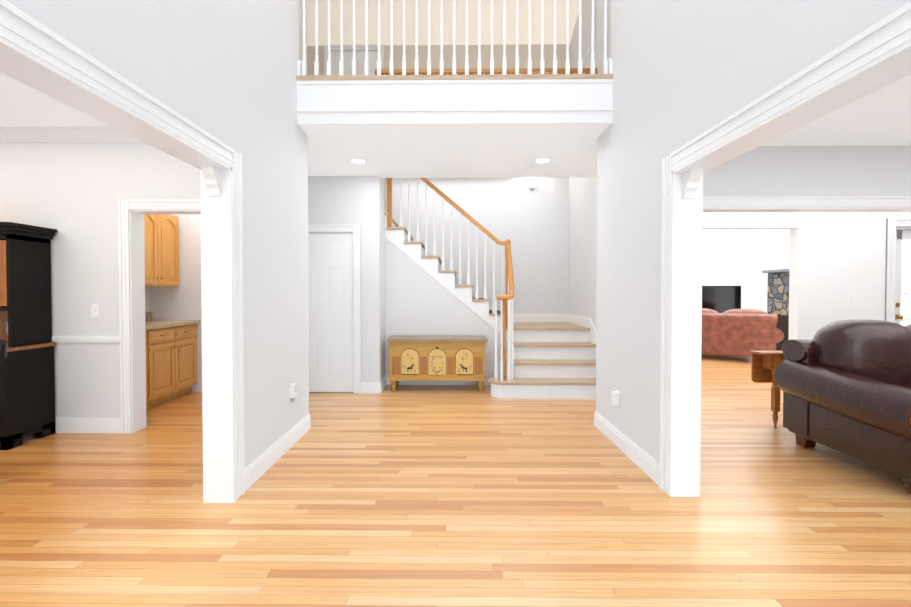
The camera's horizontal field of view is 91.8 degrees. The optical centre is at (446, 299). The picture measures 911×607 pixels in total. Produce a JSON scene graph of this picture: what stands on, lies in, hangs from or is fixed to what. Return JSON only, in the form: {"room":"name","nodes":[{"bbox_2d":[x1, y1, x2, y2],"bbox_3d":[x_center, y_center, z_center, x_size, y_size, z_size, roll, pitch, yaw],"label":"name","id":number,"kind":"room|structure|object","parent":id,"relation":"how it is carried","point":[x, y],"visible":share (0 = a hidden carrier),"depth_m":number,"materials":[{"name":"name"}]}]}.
{"room":"entrance hall","nodes":[
{"label":"entrance hall","id":0,"kind":"room"},
{"bbox_2d":[0,142,199,416],"bbox_3d":[-3.982,-0.157,4.097,5.060,2.750,0.150,0,1,1],"label":"wall","id":1,"kind":"structure","parent":0,"point":[72,193],"depth_m":4.01,"materials":[{"name":"grey paint"}]},
{"bbox_2d":[0,126,141,142],"bbox_3d":[-3.983,-1.475,3.957,5.060,0.110,0.085,0,1,1],"label":"crown molding","id":2,"kind":"structure","parent":1,"relation":"attached to","point":[64,134],"depth_m":3.94,"materials":[{"name":"white paint"}]},
{"bbox_2d":[55,417,120,432],"bbox_3d":[-3.983,1.149,4.036,5.060,0.140,0.016,0,1,1],"label":"baseboard","id":3,"kind":"structure","parent":1,"relation":"attached to","point":[87,424],"depth_m":4.02,"materials":[{"name":"white paint"}]},
{"bbox_2d":[91,304,99,316],"bbox_3d":[-3.198,0.102,4.012,0.070,0.115,0.012,0,1,1],"label":"light switch","id":4,"kind":"object","parent":1,"relation":"attached to","point":[95,310],"visible":1,"depth_m":4.01,"materials":[{"name":"white plastic"}]},
{"bbox_2d":[52,199,200,433],"bbox_3d":[-3.982,0.158,4.095,5.060,2.120,0.188,0,1,1],"label":"trim","id":5,"kind":"structure","parent":1,"relation":"attached to","point":[131,339],"depth_m":4.01,"materials":[{"name":"white paint"}]},
{"bbox_2d":[145,287,150,311],"bbox_3d":[-3.906,-0.173,5.076,0.150,2.750,1.810,0,1,1],"label":"wall","id":6,"kind":"structure","parent":0,"point":[147,289],"depth_m":5.65,"materials":[{"name":"grey paint"}]},
{"bbox_2d":[145,312,151,319],"bbox_3d":[-3.816,0.226,4.939,0.020,0.105,1.484,0,1,1],"label":"backsplash","id":7,"kind":"structure","parent":6,"relation":"attached to","point":[148,315],"depth_m":5.62,"materials":[{"name":"beige stone"}]},
{"bbox_2d":[144,215,178,286],"bbox_3d":[-3.627,-0.601,5.219,0.392,0.900,0.891,0,1,1],"label":"upper cabinet","id":8,"kind":"object","parent":6,"relation":"attached to","point":[161,241],"visible":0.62,"depth_m":5.29,"materials":[{"name":"brown wood"}]},
{"bbox_2d":[7,0,308,466],"bbox_3d":[-1.409,-1.656,1.048,0.150,5.850,6.140,0,1,1],"label":"wall","id":9,"kind":"structure","parent":0,"point":[225,71],"depth_m":3.00,"materials":[{"name":"grey paint"}]},
{"bbox_2d":[0,0,244,502],"bbox_3d":[-1.401,0.180,1.849,0.202,2.150,1.900,0,1,1],"label":"trim","id":10,"kind":"structure","parent":9,"relation":"attached to","point":[35,54],"depth_m":2.66,"materials":[{"name":"white paint"}]},
{"bbox_2d":[245,413,310,490],"bbox_3d":[-1.300,1.158,3.498,0.016,0.140,1.366,0,1,1],"label":"baseboard","id":11,"kind":"structure","parent":9,"relation":"attached to","point":[257,468],"depth_m":3.32,"materials":[{"name":"white paint"}]},
{"bbox_2d":[288,383,296,402],"bbox_3d":[-1.283,0.780,3.678,0.047,0.150,0.080,0,1,1],"label":"electrical outlet","id":12,"kind":"object","parent":9,"relation":"attached to","point":[292,389],"visible":1,"depth_m":3.65,"materials":[{"name":"white plastic"}]},
{"bbox_2d":[151,214,201,391],"bbox_3d":[-3.478,-0.186,5.826,0.630,2.750,0.300,0,1,1],"label":"wall","id":13,"kind":"structure","parent":0,"point":[182,301],"depth_m":5.68,"materials":[{"name":"grey paint"}]},
{"bbox_2d":[308,176,385,381],"bbox_3d":[-1.473,-0.486,5.854,1.240,3.350,0.530,0,1,1],"label":"wall","id":14,"kind":"structure","parent":0,"point":[357,200],"depth_m":5.58,"materials":[{"name":"grey paint"}]},
{"bbox_2d":[308,233,352,391],"bbox_3d":[-1.559,0.171,5.628,0.754,2.019,0.041,0,1,1],"label":"closet door","id":15,"kind":"structure","parent":14,"relation":"in","point":[330,281],"depth_m":5.62,"materials":[{"name":"white paint"}]},
{"bbox_2d":[308,224,360,392],"bbox_3d":[-1.565,0.124,5.663,0.950,2.135,0.176,0,1,1],"label":"door frame","id":16,"kind":"structure","parent":14,"relation":"attached to","point":[355,230],"depth_m":5.57,"materials":[{"name":"white paint"}]},
{"bbox_2d":[307,44,569,313],"bbox_3d":[2.523,-1.760,7.260,19.000,5.850,0.150,0,1,1],"label":"wall","id":17,"kind":"structure","parent":0,"point":[532,226],"depth_m":7.21,"materials":[{"name":"grey paint"}]},
{"bbox_2d":[324,44,384,74],"bbox_3d":[-1.508,-3.064,7.194,0.980,2.140,0.026,0,1,1],"label":"door frame","id":18,"kind":"structure","parent":17,"relation":"attached to","point":[359,54],"depth_m":7.18,"materials":[{"name":"white paint"}]},
{"bbox_2d":[527,181,538,190],"bbox_3d":[1.381,-1.826,7.095,0.200,0.117,0.204,0,1,1],"label":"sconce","id":19,"kind":"object","parent":17,"relation":"attached to","point":[532,185],"visible":1,"depth_m":7.04,"materials":[{"name":"white glass"}]},
{"bbox_2d":[513,314,566,321],"bbox_3d":[1.447,0.306,7.223,1.050,0.140,0.016,0,1,1],"label":"baseboard","id":20,"kind":"structure","parent":17,"relation":"attached to","point":[516,317],"depth_m":7.22,"materials":[{"name":"white paint"}]},
{"bbox_2d":[307,0,578,45],"bbox_3d":[2.472,-4.381,2.516,19.000,0.650,9.550,0,1,1],"label":"wall","id":21,"kind":"structure","parent":0,"point":[523,7],"depth_m":6.82,"materials":[{"name":"paint"}]},
{"bbox_2d":[385,237,505,384],"bbox_3d":[-0.030,0.156,6.092,1.680,2.058,0.010,0,1,1],"label":"wall","id":22,"kind":"structure","parent":0,"point":[419,300],"depth_m":6.09,"materials":[{"name":"grey paint"}]},
{"bbox_2d":[361,375,465,392],"bbox_3d":[-0.918,1.119,5.857,2.350,0.140,0.526,0,1,1],"label":"baseboard","id":23,"kind":"structure","parent":22,"relation":"attached to","point":[430,382],"depth_m":6.08,"materials":[{"name":"white paint"}]},
{"bbox_2d":[385,215,500,333],"bbox_3d":[-0.126,-0.305,6.079,1.872,1.700,0.021,0,1,1],"label":"trim","id":24,"kind":"structure","parent":22,"relation":"attached to","point":[445,280],"depth_m":6.07,"materials":[{"name":"white paint"}]},
{"bbox_2d":[296,74,612,79],"bbox_3d":[2.679,-1.945,5.480,18.650,0.040,3.400,0,1,1],"label":"floor","id":25,"kind":"structure","parent":0,"point":[458,77],"depth_m":3.81,"materials":[{"name":"brown wood"}]},
{"bbox_2d":[297,0,611,75],"bbox_3d":[0.064,-2.414,3.873,2.735,0.950,0.095,0,1,1],"label":"balcony railing","id":26,"kind":"object","parent":25,"relation":"on","point":[302,67],"visible":0.94,"depth_m":3.86,"materials":[{"name":"white paint"}]},
{"bbox_2d":[374,68,597,74],"bbox_3d":[0.526,-2.445,5.605,2.898,0.955,0.096,0,1,1],"label":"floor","id":27,"kind":"structure","parent":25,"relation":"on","point":[483,71],"depth_m":5.58,"materials":[{"name":"white paint"}]},
{"bbox_2d":[0,354,910,606],"bbox_3d":[1.505,1.222,5.646,21.000,0.060,16.300,0,1,1],"label":"floor","id":28,"kind":"structure","parent":0,"point":[436,496],"depth_m":2.53,"materials":[{"name":"brown wood"}]},
{"bbox_2d":[0,339,6,363],"bbox_3d":[-3.282,0.769,2.898,0.574,0.944,0.563,1,1,41],"label":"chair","id":29,"kind":"object","parent":28,"relation":"on","point":[3,348],"visible":1,"depth_m":2.92,"materials":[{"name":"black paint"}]},
{"bbox_2d":[0,222,57,449],"bbox_3d":[-4.170,0.228,3.770,1.300,1.990,0.476,0,1,1],"label":"hutch","id":30,"kind":"object","parent":28,"relation":"on","point":[27,385],"visible":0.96,"depth_m":3.75,"materials":[{"name":"black paint"}]},
{"bbox_2d":[145,332,148,408],"bbox_3d":[-3.519,0.769,4.467,0.626,0.885,0.530,0,1,1],"label":"base cabinet","id":31,"kind":"object","parent":28,"relation":"on","point":[146,333],"depth_m":4.75,"materials":[{"name":"brown wood"}]},
{"bbox_2d":[149,324,197,407],"bbox_3d":[-3.511,0.757,5.209,0.626,0.885,0.954,0,1,1],"label":"base cabinet","id":32,"kind":"object","parent":28,"relation":"on","point":[171,359],"depth_m":5.15,"materials":[{"name":"brown wood"}]},
{"bbox_2d":[145,320,199,331],"bbox_3d":[-3.502,0.299,4.936,0.649,0.040,1.484,0,1,1],"label":"countertop","id":33,"kind":"structure","parent":32,"relation":"on","point":[148,323],"depth_m":5.20,"materials":[{"name":"beige stone"}]},
{"bbox_2d":[387,335,487,390],"bbox_3d":[-0.124,0.845,5.862,1.290,0.687,0.430,0,1,1],"label":"chest","id":34,"kind":"object","parent":28,"relation":"on","point":[436,357],"visible":1,"depth_m":5.67,"materials":[{"name":"paint"}]},
{"bbox_2d":[392,222,500,312],"bbox_3d":[-0.771,-0.405,6.668,3.174,3.160,1.150,0,1,1],"label":"stair","id":35,"kind":"structure","parent":28,"relation":"on","point":[406,240],"depth_m":6.44,"materials":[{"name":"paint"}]},
{"bbox_2d":[385,213,507,315],"bbox_3d":[-0.456,-0.785,6.636,2.604,2.005,1.195,0,1,1],"label":"stair treads","id":36,"kind":"object","parent":35,"relation":"on","point":[397,227],"visible":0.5,"depth_m":6.04,"materials":[{"name":"brown wood"}]},
{"bbox_2d":[387,178,513,380],"bbox_3d":[-0.033,-0.609,5.752,1.829,3.202,0.810,0,1,1],"label":"stair railing","id":37,"kind":"object","parent":36,"relation":"on","point":[507,307],"visible":0.92,"depth_m":6.07,"materials":[{"name":"white paint"}]},
{"bbox_2d":[488,322,595,398],"bbox_3d":[1.252,0.787,6.261,1.460,0.790,1.960,0,1,1],"label":"staircase","id":38,"kind":"structure","parent":28,"relation":"on","point":[554,360],"depth_m":5.58,"materials":[{"name":"white paint"}]},
{"bbox_2d":[702,286,740,312],"bbox_3d":[7.173,0.362,11.921,1.640,1.450,0.440,0,1,25],"label":"television","id":39,"kind":"object","parent":28,"relation":"on","point":[720,299],"visible":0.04,"depth_m":11.81,"materials":[{"name":"black plastic"}]},
{"bbox_2d":[701,308,783,356],"bbox_3d":[5.366,0.657,8.659,1.896,0.969,1.004,1,1,31],"label":"loveseat","id":40,"kind":"object","parent":28,"relation":"on","point":[739,332],"visible":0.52,"depth_m":8.10,"materials":[{"name":"fabric"}]},
{"bbox_2d":[751,351,783,427],"bbox_3d":[3.402,0.859,4.214,0.895,0.715,0.170,0,1,1],"label":"drop-leaf table","id":41,"kind":"object","parent":28,"relation":"on","point":[765,365],"visible":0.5,"depth_m":4.19,"materials":[{"name":"brown wood"}]},
{"bbox_2d":[762,269,788,350],"bbox_3d":[7.804,0.253,9.207,1.680,1.760,1.130,0,1,1],"label":"stone fireplace","id":42,"kind":"object","parent":28,"relation":"on","point":[778,293],"visible":0.21,"depth_m":9.32,"materials":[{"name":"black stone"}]},
{"bbox_2d":[775,319,910,493],"bbox_3d":[3.955,0.698,3.226,2.345,1.069,1.149,0,1,1],"label":"sofa","id":43,"kind":"object","parent":28,"relation":"on","point":[844,386],"visible":1,"depth_m":3.27,"materials":[{"name":"brown leather"}]},
{"bbox_2d":[0,73,910,177],"bbox_3d":[2.648,-1.703,2.634,18.650,0.390,9.400,0,1,1],"label":"ceiling","id":44,"kind":"structure","parent":0,"point":[881,117],"depth_m":4.24,"materials":[{"name":"white paint"}]},
{"bbox_2d":[350,158,366,163],"bbox_3d":[-0.992,-1.543,4.936,0.190,0.006,0.190,0,1,1],"label":"recessed light","id":45,"kind":"object","parent":44,"relation":"in","point":[359,161],"visible":1,"depth_m":4.94,"materials":[{"name":"white paint"}]},
{"bbox_2d":[534,158,550,162],"bbox_3d":[1.068,-1.543,4.914,0.190,0.006,0.190,0,1,1],"label":"recessed light","id":46,"kind":"object","parent":44,"relation":"in","point":[543,160],"visible":1,"depth_m":4.91,"materials":[{"name":"white paint"}]},
{"bbox_2d":[569,0,597,329],"bbox_3d":[2.058,-1.745,6.360,0.150,5.850,1.660,0,1,1],"label":"wall","id":47,"kind":"structure","parent":0,"point":[582,243],"depth_m":6.41,"materials":[{"name":"grey paint"}]},
{"bbox_2d":[567,314,595,343],"bbox_3d":[1.974,0.717,6.242,0.016,0.930,1.980,0,1,1],"label":"baseboard","id":48,"kind":"structure","parent":47,"relation":"attached to","point":[580,320],"depth_m":6.27,"materials":[{"name":"white paint"}]},
{"bbox_2d":[582,32,597,65],"bbox_3d":[7.029,-3.517,9.128,10.030,0.100,7.060,0,1,1],"label":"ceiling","id":49,"kind":"structure","parent":0,"point":[589,48],"depth_m":6.13,"materials":[{"name":"white paint"}]},
{"bbox_2d":[702,229,789,312],"bbox_3d":[7.066,-1.225,12.621,10.030,4.600,0.150,0,1,1],"label":"wall","id":50,"kind":"structure","parent":0,"point":[743,258],"depth_m":12.52,"materials":[{"name":"white paint"}]},
{"bbox_2d":[596,0,910,462],"bbox_3d":[1.476,-1.657,1.077,0.150,5.850,6.260,0,1,1],"label":"wall","id":51,"kind":"structure","parent":0,"point":[684,72],"depth_m":3.04,"materials":[{"name":"grey paint"}]},
{"bbox_2d":[297,79,612,124],"bbox_3d":[0.063,-1.710,3.827,2.735,0.375,0.030,0,1,1],"label":"trim","id":52,"kind":"structure","parent":51,"relation":"attached to","point":[440,102],"depth_m":3.82,"materials":[{"name":"white paint"}]},
{"bbox_2d":[612,390,620,406],"bbox_3d":[1.404,0.825,3.670,0.050,0.120,0.080,0,1,1],"label":"electrical outlet","id":53,"kind":"object","parent":51,"relation":"attached to","point":[616,395],"visible":1,"depth_m":3.64,"materials":[{"name":"white plastic"}]},
{"bbox_2d":[594,411,659,485],"bbox_3d":[1.419,1.157,3.583,0.016,0.140,1.376,0,1,1],"label":"baseboard","id":54,"kind":"structure","parent":51,"relation":"attached to","point":[642,459],"depth_m":3.41,"materials":[{"name":"white paint"}]},
{"bbox_2d":[659,1,910,496],"bbox_3d":[1.485,0.179,1.948,0.202,2.150,1.860,0,1,1],"label":"trim","id":55,"kind":"structure","parent":51,"relation":"attached to","point":[875,57],"depth_m":2.71,"materials":[{"name":"white paint"}]},
{"bbox_2d":[703,212,910,339],"bbox_3d":[7.065,-0.182,5.577,9.880,2.750,0.150,0,1,1],"label":"wall","id":56,"kind":"structure","parent":0,"point":[837,260],"depth_m":5.52,"materials":[{"name":"white paint"}]},
{"bbox_2d":[851,294,860,303],"bbox_3d":[5.124,-0.006,5.520,0.120,0.120,0.012,0,1,1],"label":"light switch","id":57,"kind":"object","parent":56,"relation":"attached to","point":[855,298],"visible":1,"depth_m":5.52,"materials":[{"name":"white plastic"}]},
{"bbox_2d":[885,218,910,322],"bbox_3d":[6.005,0.093,5.580,1.040,2.200,0.176,0,1,1],"label":"door frame","id":58,"kind":"structure","parent":56,"relation":"attached to","point":[893,225],"depth_m":5.50,"materials":[{"name":"white paint"}]},
{"bbox_2d":[895,230,910,325],"bbox_3d":[6.004,0.154,5.548,0.776,2.056,0.123,0,1,1],"label":"french door","id":59,"kind":"structure","parent":56,"relation":"in","point":[903,288],"depth_m":5.58,"materials":[{"name":"white paint"}]},
{"bbox_2d":[703,146,910,196],"bbox_3d":[6.800,-1.102,5.300,10.405,4.600,14.800,0,1,1],"label":"wall","id":60,"kind":"structure","parent":0,"point":[763,171],"depth_m":4.43,"materials":[{"name":"grey paint"}]},
{"bbox_2d":[703,196,910,212],"bbox_3d":[7.118,-0.966,4.466,9.450,0.125,0.188,0,1,1],"label":"door frame","id":61,"kind":"structure","parent":60,"relation":"attached to","point":[817,204],"depth_m":4.42,"materials":[{"name":"white paint"}]}
]}

